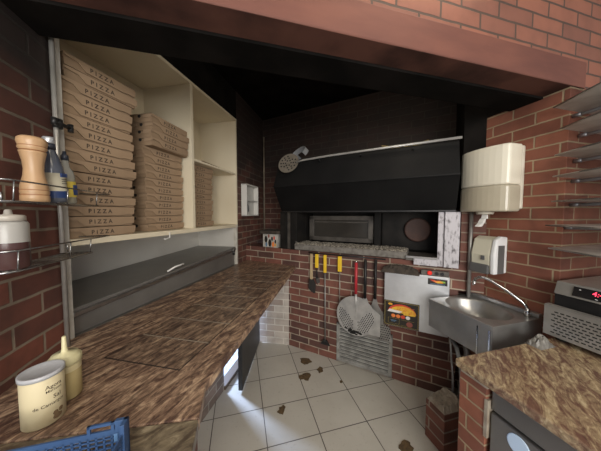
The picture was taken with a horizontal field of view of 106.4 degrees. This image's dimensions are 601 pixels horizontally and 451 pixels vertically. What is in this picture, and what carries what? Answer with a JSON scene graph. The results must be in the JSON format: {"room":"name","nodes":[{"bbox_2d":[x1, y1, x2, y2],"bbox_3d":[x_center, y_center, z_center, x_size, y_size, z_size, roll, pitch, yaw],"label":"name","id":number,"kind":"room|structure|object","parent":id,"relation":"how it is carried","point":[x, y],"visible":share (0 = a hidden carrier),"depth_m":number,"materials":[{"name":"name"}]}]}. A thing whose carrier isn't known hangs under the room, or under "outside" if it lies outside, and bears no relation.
{"room":"commercial kitchen","nodes":[
{"label":"commercial kitchen","id":0,"kind":"room"},
{"bbox_2d":[71,227,235,336],"bbox_3d":[-1.113,0.267,1.792,0.485,0.483,1.581,1,3,12],"label":"wall niche","id":1,"kind":"object","parent":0,"point":[107,256],"visible":0.27,"depth_m":1.79,"materials":[{"name":"metal"}]},
{"bbox_2d":[72,246,235,333],"bbox_3d":[-1.084,0.367,1.801,0.501,0.199,1.510,1,3,12],"label":"drawer","id":2,"kind":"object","parent":1,"relation":"in","point":[99,298],"depth_m":1.47,"materials":[{"name":"metal"}]},
{"bbox_2d":[200,369,223,423],"bbox_3d":[-0.687,0.936,1.868,0.112,0.860,1.880,1,3,12],"label":"wall","id":3,"kind":"structure","parent":0,"point":[216,389],"depth_m":1.72,"materials":[{"name":"brick"}]},
{"bbox_2d":[0,260,294,443],"bbox_3d":[-0.494,0.497,1.581,0.819,0.041,2.226,1,3,12],"label":"countertop","id":4,"kind":"structure","parent":3,"relation":"on","point":[155,363],"depth_m":0.90,"materials":[{"name":"brown"}]},
{"bbox_2d":[15,359,66,432],"bbox_3d":[-0.700,0.459,0.612,0.088,0.140,0.088,-2,4,-40],"label":"tub","id":5,"kind":"object","parent":4,"relation":"on","point":[41,387],"visible":1,"depth_m":0.59,"materials":[{"name":"beige plastic"}]},
{"bbox_2d":[48,37,70,346],"bbox_3d":[-0.982,-0.238,0.911,0.016,1.497,0.017,-1,3,-15],"label":"chrome post","id":6,"kind":"object","parent":4,"relation":"on","point":[51,44],"visible":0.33,"depth_m":0.92,"materials":[{"name":"silver metal"}]},
{"bbox_2d":[50,116,73,132],"bbox_3d":[-0.975,-0.410,0.915,0.038,0.035,0.100,-1,3,-15],"label":"clamp","id":7,"kind":"object","parent":6,"relation":"attached to","point":[56,122],"visible":1,"depth_m":0.90,"materials":[{"name":"black metal"}]},
{"bbox_2d":[47,336,82,401],"bbox_3d":[-0.722,0.431,0.691,0.077,0.188,0.077,0,3,0],"label":"squeeze bottle","id":8,"kind":"object","parent":4,"relation":"on","point":[72,356],"visible":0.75,"depth_m":0.68,"materials":[{"name":"plastic"}]},
{"bbox_2d":[224,359,237,389],"bbox_3d":[-0.583,1.331,2.224,0.075,0.035,0.720,1,3,12],"label":"trim","id":9,"kind":"structure","parent":3,"relation":"attached to","point":[229,376],"depth_m":2.00,"materials":[{"name":"white"}]},
{"bbox_2d":[238,319,259,390],"bbox_3d":[-0.506,0.915,2.176,0.078,0.830,0.725,0,3,1],"label":"door","id":10,"kind":"structure","parent":3,"relation":"in","point":[247,349],"depth_m":1.99,"materials":[{"name":"black metal"}]},
{"bbox_2d":[161,55,263,263],"bbox_3d":[-0.851,-0.507,2.182,0.150,1.990,2.530,1,3,12],"label":"wall","id":11,"kind":"structure","parent":0,"point":[249,126],"depth_m":2.61,"materials":[{"name":"brick"}]},
{"bbox_2d":[0,235,109,274],"bbox_3d":[-0.906,0.089,0.832,0.135,0.064,0.505,-1,3,-15],"label":"wire rack","id":12,"kind":"object","parent":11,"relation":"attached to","point":[52,259],"visible":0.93,"depth_m":0.78,"materials":[{"name":"grey metal"}]},
{"bbox_2d":[0,209,31,270],"bbox_3d":[-0.835,0.039,0.646,0.076,0.170,0.077,-1,3,-15],"label":"jar","id":13,"kind":"object","parent":12,"relation":"on","point":[14,229],"visible":0.99,"depth_m":0.63,"materials":[{"name":"white ceramic"}]},
{"bbox_2d":[0,178,109,206],"bbox_3d":[-0.909,-0.106,0.831,0.135,0.064,0.525,-1,3,-15],"label":"wire rack","id":14,"kind":"object","parent":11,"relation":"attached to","point":[13,201],"visible":0.9,"depth_m":0.72,"materials":[{"name":"grey metal"}]},
{"bbox_2d":[15,135,50,201],"bbox_3d":[-0.860,-0.180,0.725,0.070,0.209,0.070,-1,3,-15],"label":"pepper mill","id":15,"kind":"object","parent":14,"relation":"on","point":[32,150],"visible":0.95,"depth_m":0.71,"materials":[{"name":"brown wood"}]},
{"bbox_2d":[41,136,66,202],"bbox_3d":[-0.893,-0.199,0.813,0.067,0.232,0.073,-1,3,-15],"label":"vinegar bottle","id":16,"kind":"object","parent":14,"relation":"on","point":[55,174],"visible":0.57,"depth_m":0.80,"materials":[{"name":"blue plastic"}]},
{"bbox_2d":[60,151,77,203],"bbox_3d":[-0.918,-0.187,0.884,0.052,0.203,0.052,2,3,30],"label":"oil bottle","id":17,"kind":"object","parent":14,"relation":"on","point":[71,182],"visible":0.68,"depth_m":0.88,"materials":[{"name":"clear glass"}]},
{"bbox_2d":[54,38,74,339],"bbox_3d":[-1.044,-0.280,0.965,0.042,1.580,0.035,1,3,12],"label":"trim","id":18,"kind":"structure","parent":11,"relation":"attached to","point":[56,41],"depth_m":0.98,"materials":[{"name":"grey metal"}]},
{"bbox_2d":[59,39,237,245],"bbox_3d":[-1.080,-0.522,1.764,0.460,1.208,1.591,1,3,12],"label":"upper cabinet","id":19,"kind":"object","parent":11,"relation":"attached to","point":[162,90],"visible":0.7,"depth_m":1.80,"materials":[{"name":"beige wood"}]},
{"bbox_2d":[69,225,134,238],"bbox_3d":[-1.163,0.029,1.188,0.335,0.048,0.336,1,3,11],"label":"pizza box","id":20,"kind":"object","parent":19,"relation":"in","point":[74,233],"visible":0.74,"depth_m":1.13,"materials":[{"name":"cardboard"}]},
{"bbox_2d":[69,216,133,227],"bbox_3d":[-1.168,-0.022,1.185,0.335,0.048,0.336,1,3,12],"label":"pizza box","id":21,"kind":"object","parent":20,"relation":"on","point":[74,221],"visible":0.66,"depth_m":1.14,"materials":[{"name":"cardboard"}]},
{"bbox_2d":[69,220,131,227],"bbox_3d":[-1.172,-0.022,1.186,0.327,0.048,0.332,1,3,12],"label":"tray","id":22,"kind":"object","parent":21,"relation":"on","point":[72,223],"depth_m":1.12,"materials":[{"name":"cardboard"}]},
{"bbox_2d":[68,206,133,215],"bbox_3d":[-1.167,-0.074,1.185,0.335,0.048,0.336,1,3,14],"label":"pizza box","id":23,"kind":"object","parent":21,"relation":"on","point":[72,211],"visible":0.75,"depth_m":1.13,"materials":[{"name":"cardboard"}]},
{"bbox_2d":[68,209,132,215],"bbox_3d":[-1.171,-0.073,1.186,0.327,0.048,0.332,1,3,14],"label":"tray","id":24,"kind":"object","parent":23,"relation":"on","point":[71,212],"depth_m":1.13,"materials":[{"name":"cardboard"}]},
{"bbox_2d":[77,195,135,206],"bbox_3d":[-1.161,-0.126,1.187,0.335,0.048,0.336,1,3,13],"label":"pizza box","id":25,"kind":"object","parent":23,"relation":"on","point":[102,201],"visible":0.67,"depth_m":1.16,"materials":[{"name":"cardboard"}]},
{"bbox_2d":[76,184,133,197],"bbox_3d":[-1.169,-0.177,1.186,0.335,0.048,0.336,1,3,13],"label":"pizza box","id":26,"kind":"object","parent":25,"relation":"on","point":[114,192],"visible":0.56,"depth_m":1.17,"materials":[{"name":"cardboard"}]},
{"bbox_2d":[74,172,131,188],"bbox_3d":[-1.170,-0.228,1.171,0.335,0.048,0.336,1,3,10],"label":"pizza box","id":27,"kind":"object","parent":26,"relation":"on","point":[81,178],"visible":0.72,"depth_m":1.14,"materials":[{"name":"cardboard"}]},
{"bbox_2d":[69,158,135,180],"bbox_3d":[-1.152,-0.280,1.180,0.335,0.048,0.336,0,3,9],"label":"pizza box","id":28,"kind":"object","parent":27,"relation":"on","point":[75,165],"visible":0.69,"depth_m":1.12,"materials":[{"name":"cardboard"}]},
{"bbox_2d":[65,146,134,170],"bbox_3d":[-1.158,-0.331,1.177,0.335,0.048,0.336,1,3,12],"label":"pizza box","id":29,"kind":"object","parent":28,"relation":"on","point":[75,154],"visible":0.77,"depth_m":1.11,"materials":[{"name":"cardboard"}]},
{"bbox_2d":[64,135,132,161],"bbox_3d":[-1.163,-0.382,1.167,0.335,0.048,0.336,1,3,13],"label":"pizza box","id":30,"kind":"object","parent":29,"relation":"on","point":[72,142],"visible":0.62,"depth_m":1.11,"materials":[{"name":"cardboard"}]},
{"bbox_2d":[64,123,133,152],"bbox_3d":[-1.162,-0.434,1.173,0.335,0.048,0.336,1,3,12],"label":"pizza box","id":31,"kind":"object","parent":30,"relation":"on","point":[79,133],"visible":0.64,"depth_m":1.12,"materials":[{"name":"cardboard"}]},
{"bbox_2d":[63,111,132,143],"bbox_3d":[-1.164,-0.485,1.168,0.335,0.048,0.336,1,3,12],"label":"pizza box","id":32,"kind":"object","parent":31,"relation":"on","point":[68,118],"visible":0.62,"depth_m":1.11,"materials":[{"name":"cardboard"}]},
{"bbox_2d":[62,98,131,133],"bbox_3d":[-1.162,-0.537,1.159,0.335,0.048,0.336,1,3,13],"label":"pizza box","id":33,"kind":"object","parent":32,"relation":"on","point":[70,107],"visible":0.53,"depth_m":1.10,"materials":[{"name":"cardboard"}]},
{"bbox_2d":[62,87,131,124],"bbox_3d":[-1.164,-0.589,1.166,0.335,0.048,0.336,1,3,13],"label":"pizza box","id":34,"kind":"object","parent":33,"relation":"on","point":[69,95],"visible":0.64,"depth_m":1.10,"materials":[{"name":"cardboard"}]},
{"bbox_2d":[61,75,131,115],"bbox_3d":[-1.165,-0.640,1.162,0.335,0.048,0.336,1,3,13],"label":"pizza box","id":35,"kind":"object","parent":34,"relation":"on","point":[67,83],"visible":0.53,"depth_m":1.10,"materials":[{"name":"cardboard"}]},
{"bbox_2d":[61,64,136,108],"bbox_3d":[-1.152,-0.693,1.187,0.335,0.048,0.336,1,3,15],"label":"pizza box","id":36,"kind":"object","parent":35,"relation":"on","point":[67,71],"visible":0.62,"depth_m":1.11,"materials":[{"name":"cardboard"}]},
{"bbox_2d":[60,50,135,98],"bbox_3d":[-1.152,-0.744,1.174,0.335,0.048,0.336,1,3,13],"label":"pizza box","id":37,"kind":"object","parent":36,"relation":"on","point":[66,58],"visible":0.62,"depth_m":1.09,"materials":[{"name":"cardboard"}]},
{"bbox_2d":[69,232,133,238],"bbox_3d":[-1.167,0.030,1.189,0.327,0.048,0.332,1,3,11],"label":"tray","id":38,"kind":"object","parent":20,"relation":"on","point":[73,235],"depth_m":1.09,"materials":[{"name":"cardboard"}]},
{"bbox_2d":[132,222,183,230],"bbox_3d":[-1.125,0.005,1.662,0.335,0.048,0.336,1,3,10],"label":"pizza box","id":39,"kind":"object","parent":19,"relation":"on","point":[175,225],"visible":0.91,"depth_m":1.55,"materials":[{"name":"cardboard"}]},
{"bbox_2d":[132,216,182,223],"bbox_3d":[-1.128,-0.045,1.652,0.335,0.048,0.336,1,3,11],"label":"pizza box","id":40,"kind":"object","parent":39,"relation":"on","point":[137,219],"visible":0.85,"depth_m":1.53,"materials":[{"name":"cardboard"}]},
{"bbox_2d":[133,209,182,215],"bbox_3d":[-1.127,-0.096,1.657,0.335,0.048,0.336,1,3,14],"label":"pizza box","id":41,"kind":"object","parent":40,"relation":"on","point":[137,212],"visible":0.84,"depth_m":1.55,"materials":[{"name":"cardboard"}]},
{"bbox_2d":[133,201,182,208],"bbox_3d":[-1.130,-0.146,1.658,0.335,0.048,0.336,1,3,12],"label":"pizza box","id":42,"kind":"object","parent":41,"relation":"on","point":[139,204],"visible":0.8,"depth_m":1.54,"materials":[{"name":"cardboard"}]},
{"bbox_2d":[132,193,183,202],"bbox_3d":[-1.125,-0.196,1.657,0.335,0.048,0.336,1,3,11],"label":"pizza box","id":43,"kind":"object","parent":42,"relation":"on","point":[138,196],"visible":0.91,"depth_m":1.54,"materials":[{"name":"cardboard"}]},
{"bbox_2d":[130,185,182,196],"bbox_3d":[-1.128,-0.246,1.653,0.335,0.048,0.336,1,3,12],"label":"pizza box","id":44,"kind":"object","parent":43,"relation":"on","point":[137,188],"visible":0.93,"depth_m":1.53,"materials":[{"name":"cardboard"}]},
{"bbox_2d":[132,177,182,189],"bbox_3d":[-1.131,-0.297,1.655,0.335,0.048,0.336,1,3,12],"label":"pizza box","id":45,"kind":"object","parent":44,"relation":"on","point":[138,181],"visible":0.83,"depth_m":1.54,"materials":[{"name":"cardboard"}]},
{"bbox_2d":[132,169,182,183],"bbox_3d":[-1.122,-0.347,1.645,0.335,0.048,0.336,1,3,11],"label":"pizza box","id":46,"kind":"object","parent":45,"relation":"on","point":[146,173],"visible":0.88,"depth_m":1.54,"materials":[{"name":"cardboard"}]},
{"bbox_2d":[132,162,181,176],"bbox_3d":[-1.133,-0.397,1.643,0.335,0.048,0.336,1,3,11],"label":"pizza box","id":47,"kind":"object","parent":46,"relation":"on","point":[138,165],"visible":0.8,"depth_m":1.54,"materials":[{"name":"cardboard"}]},
{"bbox_2d":[131,153,181,170],"bbox_3d":[-1.127,-0.447,1.635,0.335,0.048,0.336,1,3,11],"label":"pizza box","id":48,"kind":"object","parent":47,"relation":"on","point":[142,157],"visible":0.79,"depth_m":1.52,"materials":[{"name":"cardboard"}]},
{"bbox_2d":[132,145,181,163],"bbox_3d":[-1.128,-0.497,1.634,0.335,0.048,0.336,1,3,13],"label":"pizza box","id":49,"kind":"object","parent":48,"relation":"on","point":[139,149],"visible":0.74,"depth_m":1.53,"materials":[{"name":"cardboard"}]},
{"bbox_2d":[131,137,187,157],"bbox_3d":[-1.070,-0.547,1.617,0.335,0.048,0.336,1,3,10],"label":"pizza box","id":50,"kind":"object","parent":49,"relation":"on","point":[151,142],"visible":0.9,"depth_m":1.50,"materials":[{"name":"cardboard"}]},
{"bbox_2d":[129,129,187,150],"bbox_3d":[-1.071,-0.597,1.619,0.335,0.048,0.336,1,3,11],"label":"pizza box","id":51,"kind":"object","parent":50,"relation":"on","point":[144,132],"visible":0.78,"depth_m":1.48,"materials":[{"name":"cardboard"}]},
{"bbox_2d":[130,121,188,143],"bbox_3d":[-1.067,-0.648,1.627,0.335,0.048,0.336,1,3,11],"label":"pizza box","id":52,"kind":"object","parent":51,"relation":"on","point":[153,125],"visible":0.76,"depth_m":1.49,"materials":[{"name":"cardboard"}]},
{"bbox_2d":[130,113,186,136],"bbox_3d":[-1.078,-0.698,1.618,0.335,0.048,0.336,1,3,10],"label":"pizza box","id":53,"kind":"object","parent":52,"relation":"on","point":[146,117],"visible":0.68,"depth_m":1.46,"materials":[{"name":"cardboard"}]},
{"bbox_2d":[135,225,182,230],"bbox_3d":[-1.129,0.005,1.663,0.327,0.048,0.332,1,3,10],"label":"tray","id":54,"kind":"object","parent":39,"relation":"on","point":[137,227],"depth_m":1.53,"materials":[{"name":"cardboard"}]},
{"bbox_2d":[194,159,235,175],"bbox_3d":[-0.993,-0.549,2.184,0.430,0.017,0.688,1,3,12],"label":"shelf","id":55,"kind":"object","parent":19,"relation":"attached to","point":[217,171],"depth_m":2.21,"materials":[{"name":"beige wood"}]},
{"bbox_2d":[234,225,237,263],"bbox_3d":[-0.723,0.210,2.514,0.038,0.443,0.024,1,3,12],"label":"trim","id":56,"kind":"structure","parent":11,"relation":"attached to","point":[236,227],"depth_m":2.51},
{"bbox_2d":[241,184,258,215],"bbox_3d":[-0.616,-0.304,2.765,0.068,0.372,0.345,1,3,12],"label":"wall box","id":57,"kind":"object","parent":11,"relation":"attached to","point":[249,193],"visible":1,"depth_m":2.77,"materials":[{"name":"white paint"}]},
{"bbox_2d":[0,0,542,111],"bbox_3d":[0.124,-0.813,1.058,2.850,0.165,0.170,-1,3,-15],"label":"lintel","id":58,"kind":"object","parent":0,"point":[47,18],"visible":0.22,"depth_m":0.94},
{"bbox_2d":[260,279,288,344],"bbox_3d":[-0.290,0.900,2.570,0.373,0.860,0.100,1,3,10],"label":"wall","id":59,"kind":"structure","parent":0,"point":[274,322],"depth_m":2.52,"materials":[{"name":"brick"}]},
{"bbox_2d":[211,63,378,119],"bbox_3d":[0.506,-1.500,2.499,4.350,0.060,2.750,-1,3,-15],"label":"ceiling","id":60,"kind":"structure","parent":0,"point":[270,95],"depth_m":2.46,"materials":[{"name":"black paint"}]},
{"bbox_2d":[0,0,600,394],"bbox_3d":[0.613,-0.026,1.198,4.855,2.850,0.339,-1,3,-15],"label":"wall","id":61,"kind":"structure","parent":0,"point":[31,303],"depth_m":0.86,"materials":[{"name":"brick"}]},
{"bbox_2d":[51,0,583,96],"bbox_3d":[0.162,-0.735,0.921,2.850,0.002,0.120,-1,3,-15],"label":"soffit","id":62,"kind":"structure","parent":0,"point":[194,14],"depth_m":0.88,"materials":[{"name":"paint"}]},
{"bbox_2d":[197,342,458,450],"bbox_3d":[0.500,1.470,0.426,7.000,0.060,7.700,0,3,0],"label":"floor","id":63,"kind":"structure","parent":0,"point":[367,411],"depth_m":1.67,"materials":[{"name":"tile"}]},
{"bbox_2d":[398,440,413,450],"bbox_3d":[0.658,1.387,1.407,0.102,0.004,0.072,-2,3,-30],"label":"scrap","id":64,"kind":"object","parent":63,"relation":"on","point":[405,445],"visible":1,"depth_m":1.41,"materials":[{"name":"brown food"}]},
{"bbox_2d":[490,392,576,450],"bbox_3d":[1.191,1.043,0.559,0.630,0.740,0.930,-1,3,-15],"label":"fridge","id":65,"kind":"object","parent":63,"relation":"on","point":[512,429],"visible":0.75,"depth_m":0.83,"materials":[{"name":"metal"}]},
{"bbox_2d":[263,91,456,229],"bbox_3d":[0.722,-0.639,2.664,2.950,1.775,0.142,2,3,29],"label":"wall","id":66,"kind":"structure","parent":0,"point":[381,118],"depth_m":2.62,"materials":[{"name":"brick"}]},
{"bbox_2d":[263,137,264,229],"bbox_3d":[-0.521,-0.520,3.228,0.023,1.470,0.024,1,3,12],"label":"pipe","id":67,"kind":"object","parent":66,"relation":"attached to","point":[263,137],"visible":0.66,"depth_m":3.21,"materials":[{"name":"grey metal"}]},
{"bbox_2d":[246,242,484,391],"bbox_3d":[0.512,0.796,2.488,2.380,1.075,0.620,2,3,29],"label":"wall","id":68,"kind":"structure","parent":0,"point":[419,359],"depth_m":2.14,"materials":[{"name":"brick"}]},
{"bbox_2d":[259,229,279,247],"bbox_3d":[-0.318,0.151,2.663,0.299,0.195,0.230,2,3,29],"label":"tin","id":69,"kind":"object","parent":68,"relation":"on","point":[271,237],"visible":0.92,"depth_m":2.58,"materials":[{"name":"multicoloured metal"}]},
{"bbox_2d":[309,252,385,259],"bbox_3d":[0.412,0.285,2.143,0.750,0.020,0.023,2,3,29],"label":"rail","id":70,"kind":"object","parent":68,"relation":"attached to","point":[309,252],"visible":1,"depth_m":2.13,"materials":[{"name":"black metal"}]},
{"bbox_2d":[308,254,315,292],"bbox_3d":[0.118,0.487,2.294,0.075,0.401,0.026,2,3,29],"label":"brush","id":71,"kind":"object","parent":70,"relation":"hanging from","point":[312,286],"visible":1,"depth_m":2.29,"materials":[{"name":"brown wood"}]},
{"bbox_2d":[320,255,329,345],"bbox_3d":[0.247,0.743,2.237,0.100,0.907,0.020,2,3,29],"label":"scraper","id":72,"kind":"object","parent":70,"relation":"hanging from","point":[324,342],"visible":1,"depth_m":2.23,"materials":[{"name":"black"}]},
{"bbox_2d":[337,261,375,335],"bbox_3d":[0.500,0.662,2.037,0.356,0.688,0.026,2,3,29],"label":"peel","id":73,"kind":"object","parent":70,"relation":"hanging from","point":[355,314],"visible":1,"depth_m":2.03,"materials":[{"name":"silver metal"}]},
{"bbox_2d":[363,259,379,336],"bbox_3d":[0.581,0.640,2.020,0.265,0.675,0.025,2,3,29],"label":"peel","id":74,"kind":"object","parent":70,"relation":"hanging from","point":[376,331],"visible":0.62,"depth_m":2.00,"materials":[{"name":"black metal"}]},
{"bbox_2d":[365,260,390,341],"bbox_3d":[0.673,0.659,1.998,0.260,0.710,0.023,2,3,29],"label":"peel","id":75,"kind":"object","parent":70,"relation":"hanging from","point":[385,335],"visible":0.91,"depth_m":1.99,"materials":[{"name":"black metal"}]},
{"bbox_2d":[336,322,392,377],"bbox_3d":[0.581,1.147,2.100,0.510,0.385,0.026,2,3,29],"label":"air vent","id":76,"kind":"object","parent":68,"relation":"in","point":[374,355],"visible":0.89,"depth_m":2.09,"materials":[{"name":"grey metal"}]},
{"bbox_2d":[280,210,460,268],"bbox_3d":[0.603,0.075,2.304,1.640,0.442,0.550,2,3,29],"label":"oven","id":77,"kind":"object","parent":68,"relation":"on","point":[424,238],"visible":0.98,"depth_m":2.20,"materials":[{"name":"black metal"}]},
{"bbox_2d":[272,140,460,211],"bbox_3d":[0.511,-0.384,2.096,1.555,0.517,0.462,2,3,29],"label":"extractor hood","id":78,"kind":"object","parent":77,"relation":"on","point":[424,177],"visible":0.94,"depth_m":1.85,"materials":[{"name":"black metal"}]},
{"bbox_2d":[278,136,461,172],"bbox_3d":[0.453,-0.604,1.924,1.523,0.202,0.087,2,3,29],"label":"peel","id":79,"kind":"object","parent":78,"relation":"on","point":[289,162],"visible":1,"depth_m":2.06,"materials":[{"name":"metal"}]},
{"bbox_2d":[384,269,449,337],"bbox_3d":[0.940,0.607,1.852,0.470,0.509,0.068,2,3,29],"label":"control box","id":80,"kind":"object","parent":68,"relation":"attached to","point":[406,297],"visible":0.94,"depth_m":1.84,"materials":[{"name":"metal"}]},
{"bbox_2d":[381,264,419,275],"bbox_3d":[0.827,0.356,1.872,0.290,0.068,0.110,2,3,29],"label":"rag","id":81,"kind":"object","parent":80,"relation":"on","point":[391,268],"visible":1,"depth_m":1.84,"materials":[{"name":"grey fabric"}]},
{"bbox_2d":[384,299,419,330],"bbox_3d":[0.843,0.748,1.886,0.270,0.215,0.004,2,3,29],"label":"poster","id":82,"kind":"object","parent":80,"relation":"attached to","point":[401,313],"depth_m":1.88,"materials":[{"name":"multicoloured paper"}]},
{"bbox_2d":[196,0,586,87],"bbox_3d":[0.168,-0.805,0.919,2.862,0.139,0.122,-1,3,-15],"label":"lintel","id":83,"kind":"object","parent":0,"point":[357,18],"visible":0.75,"depth_m":0.94,"materials":[{"name":"red paint"}]},
{"bbox_2d":[425,398,458,450],"bbox_3d":[0.918,1.261,1.439,0.155,0.255,0.140,-1,3,-15],"label":"wall","id":84,"kind":"structure","parent":0,"point":[441,430],"depth_m":1.38,"materials":[{"name":"brick"}]},
{"bbox_2d":[426,387,458,414],"bbox_3d":[0.918,1.104,1.431,0.151,0.058,0.136,-1,3,-15],"label":"trim","id":85,"kind":"structure","parent":84,"relation":"on","point":[447,402],"depth_m":1.42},
{"bbox_2d":[456,103,487,264],"bbox_3d":[1.433,-0.600,1.875,0.185,1.774,0.549,2,3,29],"label":"wall","id":86,"kind":"structure","parent":0,"point":[471,121],"depth_m":1.68,"materials":[{"name":"brick"}]},
{"bbox_2d":[466,212,473,296],"bbox_3d":[1.259,0.265,1.674,0.025,1.020,0.025,2,3,29],"label":"pipe","id":87,"kind":"object","parent":86,"relation":"attached to","point":[471,214],"visible":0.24,"depth_m":1.66,"materials":[{"name":"metal"}]},
{"bbox_2d":[457,369,492,450],"bbox_3d":[1.173,1.023,1.110,0.880,0.763,0.113,-1,3,-15],"label":"wall","id":88,"kind":"structure","parent":0,"point":[472,395],"depth_m":0.98,"materials":[{"name":"brick"}]},
{"bbox_2d":[461,369,494,438],"bbox_3d":[0.767,0.759,0.978,0.046,0.224,0.115,-1,3,-15],"label":"trim","id":89,"kind":"structure","parent":88,"relation":"attached to","point":[488,410],"depth_m":0.92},
{"bbox_2d":[455,337,600,450],"bbox_3d":[1.315,0.649,0.578,0.930,0.036,1.200,-1,3,-15],"label":"countertop","id":90,"kind":"structure","parent":88,"relation":"on","point":[558,387],"depth_m":0.88,"materials":[{"name":"brown stone"}]},
{"bbox_2d":[524,334,555,349],"bbox_3d":[1.210,0.576,1.135,0.110,0.051,0.070,-1,3,-15],"label":"film","id":91,"kind":"object","parent":90,"relation":"on","point":[539,341],"visible":1,"depth_m":1.12,"materials":[{"name":"white food"}]},
{"bbox_2d":[543,276,600,354],"bbox_3d":[1.613,0.458,0.994,0.505,0.301,0.560,-1,3,-15],"label":"countertop oven","id":92,"kind":"object","parent":90,"relation":"on","point":[574,317],"visible":1,"depth_m":1.11,"materials":[{"name":"metal"}]},
{"bbox_2d":[470,86,600,354],"bbox_3d":[1.630,-0.045,1.564,0.500,2.850,0.520,-1,3,-15],"label":"wall","id":93,"kind":"structure","parent":0,"point":[533,270],"depth_m":1.35,"materials":[{"name":"brick"}]},
{"bbox_2d":[429,276,542,353],"bbox_3d":[1.188,0.544,1.491,0.401,0.401,0.434,-1,3,-15],"label":"basin","id":94,"kind":"object","parent":93,"relation":"attached to","point":[481,323],"visible":0.91,"depth_m":1.40,"materials":[{"name":"metal"}]},
{"bbox_2d":[449,338,470,399],"bbox_3d":[1.040,0.966,1.491,0.118,0.455,0.148,-1,3,-15],"label":"hose","id":95,"kind":"object","parent":94,"relation":"attached to","point":[466,350],"visible":0.43,"depth_m":1.47,"materials":[{"name":"grey"}]},
{"bbox_2d":[472,276,530,316],"bbox_3d":[1.292,0.446,1.458,0.202,0.201,0.224,0,3,0],"label":"faucet","id":96,"kind":"object","parent":94,"relation":"on","point":[512,310],"depth_m":1.45,"materials":[{"name":"silver metal"}]},
{"bbox_2d":[469,235,506,274],"bbox_3d":[1.309,0.200,1.573,0.122,0.260,0.166,-1,3,-15],"label":"soap dispenser","id":97,"kind":"object","parent":93,"relation":"attached to","point":[488,253],"visible":1,"depth_m":1.52,"materials":[{"name":"beige plastic"}]},
{"bbox_2d":[460,143,525,226],"bbox_3d":[1.279,-0.252,1.536,0.187,0.524,0.315,-1,3,-15],"label":"dispenser","id":98,"kind":"object","parent":93,"relation":"attached to","point":[492,177],"visible":1,"depth_m":1.43,"materials":[{"name":"beige plastic"}]},
{"bbox_2d":[475,214,487,226],"bbox_3d":[1.249,-0.033,1.552,0.034,0.086,0.068,-1,3,-25],"label":"paper towel","id":99,"kind":"object","parent":98,"relation":"hanging from","point":[481,221],"depth_m":1.55,"materials":[{"name":"white paper"}]},
{"bbox_2d":[560,86,600,279],"bbox_3d":[2.196,0.303,1.604,1.596,2.150,0.270,-1,3,-15],"label":"wall pier","id":100,"kind":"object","parent":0,"point":[587,190],"visible":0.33,"depth_m":1.29,"materials":[{"name":"brick"}]},
{"bbox_2d":[545,224,600,229],"bbox_3d":[1.574,0.014,1.113,0.813,0.031,0.322,-1,3,-15],"label":"wall shelf","id":101,"kind":"object","parent":100,"relation":"attached to","point":[566,226],"visible":1,"depth_m":1.10,"materials":[{"name":"metal"}]},
{"bbox_2d":[548,245,600,257],"bbox_3d":[1.603,0.135,1.127,0.813,0.031,0.322,-1,3,-15],"label":"wall shelf","id":102,"kind":"object","parent":100,"relation":"attached to","point":[588,250],"visible":1,"depth_m":1.13,"materials":[{"name":"metal"}]},
{"bbox_2d":[551,197,600,206],"bbox_3d":[1.608,-0.112,1.116,0.813,0.031,0.322,-1,3,-15],"label":"wall shelf","id":103,"kind":"object","parent":100,"relation":"attached to","point":[595,201],"visible":1,"depth_m":1.17,"materials":[{"name":"metal"}]},
{"bbox_2d":[552,167,600,182],"bbox_3d":[1.608,-0.241,1.109,0.813,0.031,0.322,-1,3,-15],"label":"wall shelf","id":104,"kind":"object","parent":100,"relation":"attached to","point":[593,174],"visible":1,"depth_m":1.14,"materials":[{"name":"metal"}]},
{"bbox_2d":[553,82,600,117],"bbox_3d":[1.583,-0.591,1.085,0.813,0.031,0.322,-1,3,-15],"label":"wall shelf","id":105,"kind":"object","parent":100,"relation":"attached to","point":[588,101],"visible":0.95,"depth_m":1.11,"materials":[{"name":"grey metal"}]},
{"bbox_2d":[554,141,600,162],"bbox_3d":[1.612,-0.351,1.105,0.813,0.031,0.322,-1,3,-15],"label":"wall shelf","id":106,"kind":"object","parent":100,"relation":"attached to","point":[589,152],"visible":1,"depth_m":1.14,"materials":[{"name":"metal"}]},
{"bbox_2d":[560,111,600,137],"bbox_3d":[1.641,-0.492,1.106,0.813,0.031,0.322,-1,3,-15],"label":"wall shelf","id":107,"kind":"object","parent":100,"relation":"attached to","point":[591,125],"visible":1,"depth_m":1.15,"materials":[{"name":"metal"}]},
{"bbox_3d":[-0.426,0.998,0.655,0.100,0.860,0.780,-1,3,-15],"label":"countertop","id":108,"kind":"structure","parent":0,"visible":0},
{"bbox_2d":[0,420,198,450],"bbox_3d":[-0.526,0.562,0.338,0.679,0.038,0.480,0,3,-8],"label":"granite slab","id":109,"kind":"object","parent":108,"relation":"on","point":[178,436],"visible":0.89,"depth_m":0.56,"materials":[{"name":"brown stone"}]},
{"bbox_2d":[7,416,129,450],"bbox_3d":[-0.556,0.498,0.327,0.406,0.088,0.306,-1,3,-15],"label":"plastic crate","id":110,"kind":"object","parent":109,"relation":"on","point":[119,432],"visible":1,"depth_m":0.50,"materials":[{"name":"blue plastic"}]},
{"label":"outside","id":111,"kind":"structure","parent":0,"visible":0},
{"bbox_2d":[224,349,237,375],"bbox_3d":[-2.243,1.374,2.529,3.422,0.058,2.520,1,3,12],"label":"ground","id":112,"kind":"structure","parent":111,"point":[234,357],"depth_m":2.23,"materials":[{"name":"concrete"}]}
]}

